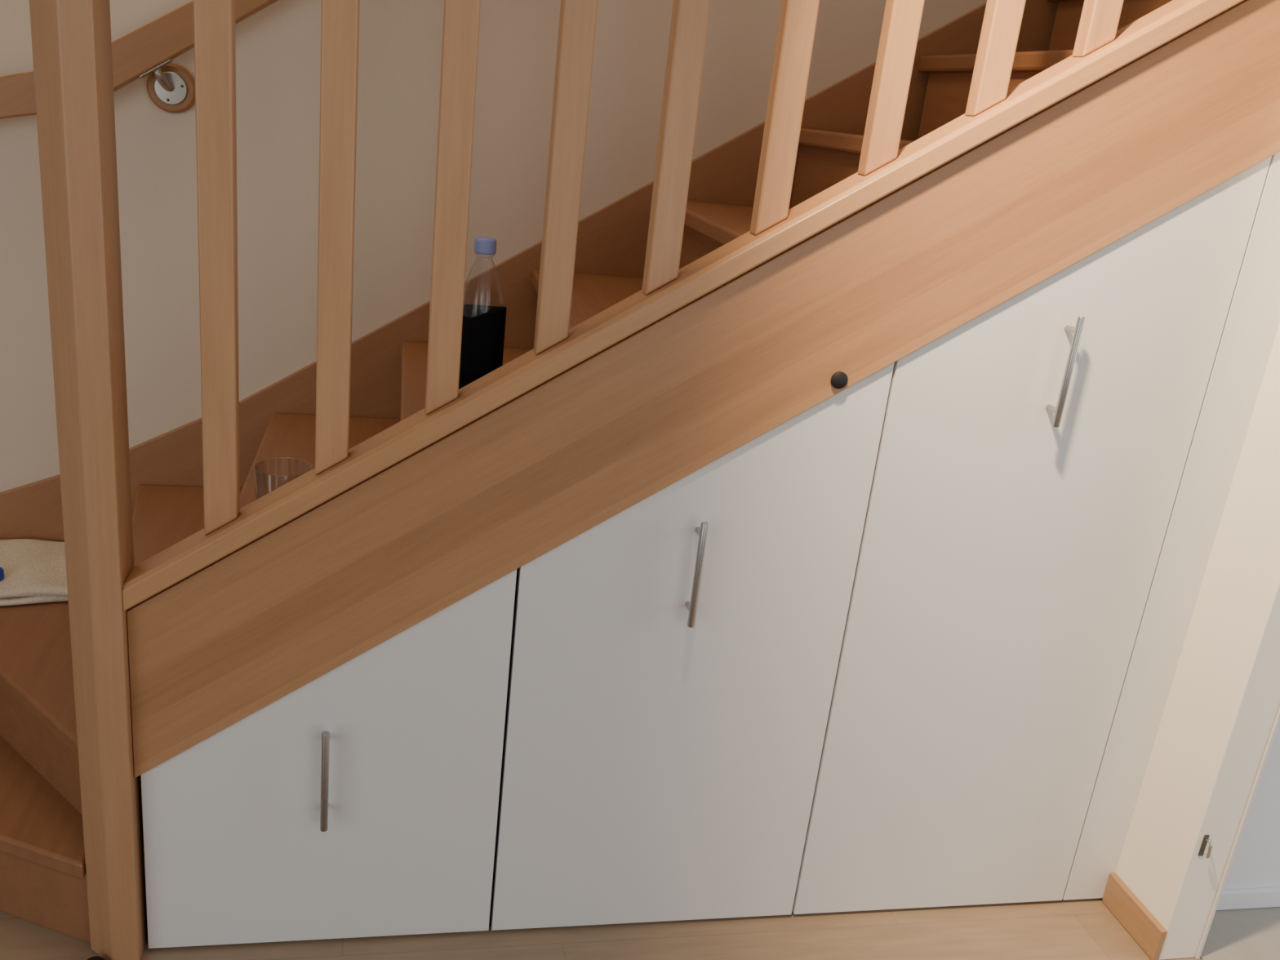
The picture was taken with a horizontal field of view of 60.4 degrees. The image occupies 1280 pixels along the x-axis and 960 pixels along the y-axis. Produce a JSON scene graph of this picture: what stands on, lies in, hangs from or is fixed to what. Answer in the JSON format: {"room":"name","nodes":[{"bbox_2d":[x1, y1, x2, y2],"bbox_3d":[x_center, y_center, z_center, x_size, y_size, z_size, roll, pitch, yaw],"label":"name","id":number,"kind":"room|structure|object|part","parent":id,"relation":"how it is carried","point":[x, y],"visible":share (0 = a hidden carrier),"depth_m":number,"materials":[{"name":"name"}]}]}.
{"room":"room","nodes":[
{"label":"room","id":0,"kind":"room"},
{"bbox_2d":[0,0,986,492],"bbox_3d":[0.423,-1.403,2.453,4.600,4.200,0.100,2,19,-13],"label":"wall","id":1,"kind":"structure","parent":0,"point":[278,46],"depth_m":2.46,"materials":[{"name":"paint"}]},
{"bbox_2d":[0,0,278,119],"bbox_3d":[-0.767,-1.091,2.219,1.600,0.965,0.077,2,19,-13],"label":"handrail","id":2,"kind":"object","parent":1,"relation":"attached to","point":[150,49],"visible":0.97,"depth_m":2.21,"materials":[{"name":"brown wood"}]},
{"bbox_3d":[-0.987,-0.840,2.244,0.060,0.043,0.032,2,19,-13],"label":"saddle plate","id":3,"kind":"part","parent":2,"relation":"part of","materials":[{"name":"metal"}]},
{"bbox_3d":[-0.983,-0.828,2.264,0.020,0.052,0.048,13,20,20],"label":"bracket arm","id":4,"kind":"part","parent":2,"relation":"part of","materials":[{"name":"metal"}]},
{"bbox_3d":[-0.979,-0.816,2.292,0.066,0.066,0.005,2,19,-13],"label":"mounting plate","id":5,"kind":"part","parent":2,"relation":"part of","materials":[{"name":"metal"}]},
{"bbox_2d":[0,897,1279,959],"bbox_3d":[-0.060,1.392,0.713,6.100,0.053,5.000,2,19,-13],"label":"floor","id":6,"kind":"structure","parent":0,"point":[1084,929],"depth_m":2.18,"materials":[{"name":"brown wood"}]},
{"bbox_2d":[87,955,104,959],"bbox_3d":[-0.946,0.845,1.905,0.042,0.026,0.042,2,19,-13],"label":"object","id":7,"kind":"object","parent":6,"relation":"on","point":[96,957],"visible":1,"depth_m":1.91,"materials":[{"name":"black rubber"}]},
{"bbox_2d":[0,0,1279,959],"bbox_3d":[0.072,-0.700,2.077,3.703,3.042,0.930,2,19,-13],"label":"staircase","id":8,"kind":"structure","parent":6,"relation":"on","point":[652,335],"depth_m":1.78,"materials":[{"name":"brown wood"}]},
{"bbox_2d":[0,538,68,605],"bbox_3d":[-1.395,0.199,2.420,0.359,0.058,0.278,2,19,-13],"label":"towel","id":9,"kind":"object","parent":8,"relation":"on","point":[34,570],"depth_m":2.40,"materials":[{"name":"beige fabric"}]},
{"bbox_3d":[-1.389,0.201,2.358,0.044,0.022,0.044,2,19,-13],"label":"plastic cap","id":10,"kind":"part","parent":9,"relation":"part of","materials":[{"name":"blue plastic"}]},
{"bbox_3d":[-0.830,-0.080,1.658,0.089,1.949,0.092,2,19,-13],"label":"newel post","id":11,"kind":"part","parent":8,"relation":"part of","materials":[{"name":"brown wood"}]},
{"bbox_2d":[253,457,313,499],"bbox_3d":[-0.618,0.031,1.906,0.098,0.116,0.098,2,19,-13],"label":"drinking glass","id":12,"kind":"object","parent":8,"relation":"on","point":[257,481],"visible":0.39,"depth_m":1.88,"materials":[{"name":"clear glass"}]},
{"bbox_2d":[458,236,506,389],"bbox_3d":[-0.292,-0.278,2.008,0.089,0.324,0.089,2,19,-13],"label":"bottle","id":13,"kind":"object","parent":8,"relation":"on","point":[483,326],"visible":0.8,"depth_m":1.98,"materials":[{"name":"clear plastic"}]},
{"bbox_3d":[0.206,-0.385,1.764,1.955,1.308,0.081,2,19,-13],"label":"rail","id":14,"kind":"part","parent":8,"relation":"part of","materials":[{"name":"brown wood"}]},
{"bbox_2d":[831,371,848,388],"bbox_3d":[0.334,-0.167,1.842,0.029,0.029,0.006,2,19,-13],"label":"bumper cover","id":15,"kind":"object","parent":8,"relation":"attached to","point":[839,380],"visible":1,"depth_m":1.84,"materials":[{"name":"black rubber"}]},
{"bbox_2d":[140,151,1279,948],"bbox_3d":[0.105,0.028,2.153,1.952,1.628,0.592,2,19,-13],"label":"tall cabinet","id":16,"kind":"object","parent":6,"relation":"on","point":[916,639],"visible":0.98,"depth_m":2.00,"materials":[{"name":"white laminate"}]},
{"bbox_3d":[-0.542,0.512,1.895,0.013,0.195,0.041,2,19,-13],"label":"door handle","id":17,"kind":"part","parent":16,"relation":"part of","materials":[{"name":"metal"}]},
{"bbox_3d":[-0.545,0.491,1.919,0.605,0.755,0.018,2,19,-13],"label":"cupboard door","id":18,"kind":"part","parent":16,"relation":"part of","materials":[{"name":"white laminate"}]},
{"bbox_3d":[0.072,0.327,1.990,0.606,1.150,0.018,2,19,-13],"label":"cupboard door","id":19,"kind":"part","parent":16,"relation":"part of","materials":[{"name":"white laminate"}]},
{"bbox_3d":[0.096,0.159,1.901,0.013,0.195,0.041,2,19,-13],"label":"door handle","id":20,"kind":"part","parent":16,"relation":"part of","materials":[{"name":"metal"}]},
{"bbox_3d":[0.693,0.162,2.061,0.612,1.549,0.018,2,19,-13],"label":"cupboard door","id":21,"kind":"part","parent":16,"relation":"part of","materials":[{"name":"white laminate"}]},
{"bbox_3d":[0.736,-0.190,1.909,0.013,0.195,0.041,2,19,-13],"label":"door handle","id":22,"kind":"part","parent":16,"relation":"part of","materials":[{"name":"metal"}]},
{"bbox_3d":[1.051,0.141,2.129,0.109,1.622,0.018,2,19,-13],"label":"filler panel","id":23,"kind":"part","parent":16,"relation":"part of","materials":[{"name":"white laminate"}]},
{"bbox_2d":[1115,322,1279,959],"bbox_3d":[1.209,-0.233,1.937,0.088,2.500,0.205,2,19,-13],"label":"wall partition","id":24,"kind":"structure","parent":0,"point":[1221,707],"depth_m":2.11,"materials":[{"name":"white paint"}]},
{"bbox_2d":[1102,873,1167,959],"bbox_3d":[1.032,0.911,2.299,0.014,0.074,0.178,2,19,-13],"label":"baseboard","id":25,"kind":"structure","parent":24,"relation":"attached to","point":[1148,933],"depth_m":2.29,"materials":[{"name":"brown wood"}]},
{"bbox_2d":[1197,834,1212,858],"bbox_3d":[1.107,0.717,2.140,0.018,0.048,0.022,2,19,-13],"label":"strike plate","id":26,"kind":"object","parent":24,"relation":"in","point":[1206,837],"depth_m":2.14,"materials":[{"name":"metal"}]},
{"bbox_2d":[1194,704,1279,959],"bbox_3d":[1.263,-0.218,1.913,0.008,2.500,0.140,2,19,-13],"label":"trim","id":27,"kind":"structure","parent":24,"relation":"attached to","point":[1277,720],"depth_m":2.15,"materials":[{"name":"white wood"}]},
{"bbox_2d":[1222,722,1279,889],"bbox_3d":[2.003,-0.218,2.161,1.560,2.500,0.028,2,19,-13],"label":"wall","id":28,"kind":"structure","parent":0,"point":[1255,864],"depth_m":2.37,"materials":[{"name":"white paint"}]},
{"bbox_2d":[1216,887,1279,910],"bbox_3d":[1.883,0.940,2.536,1.545,0.046,0.012,2,19,-13],"label":"baseboard","id":29,"kind":"structure","parent":28,"relation":"attached to","point":[1239,899],"depth_m":2.41,"materials":[{"name":"white wood"}]}
]}

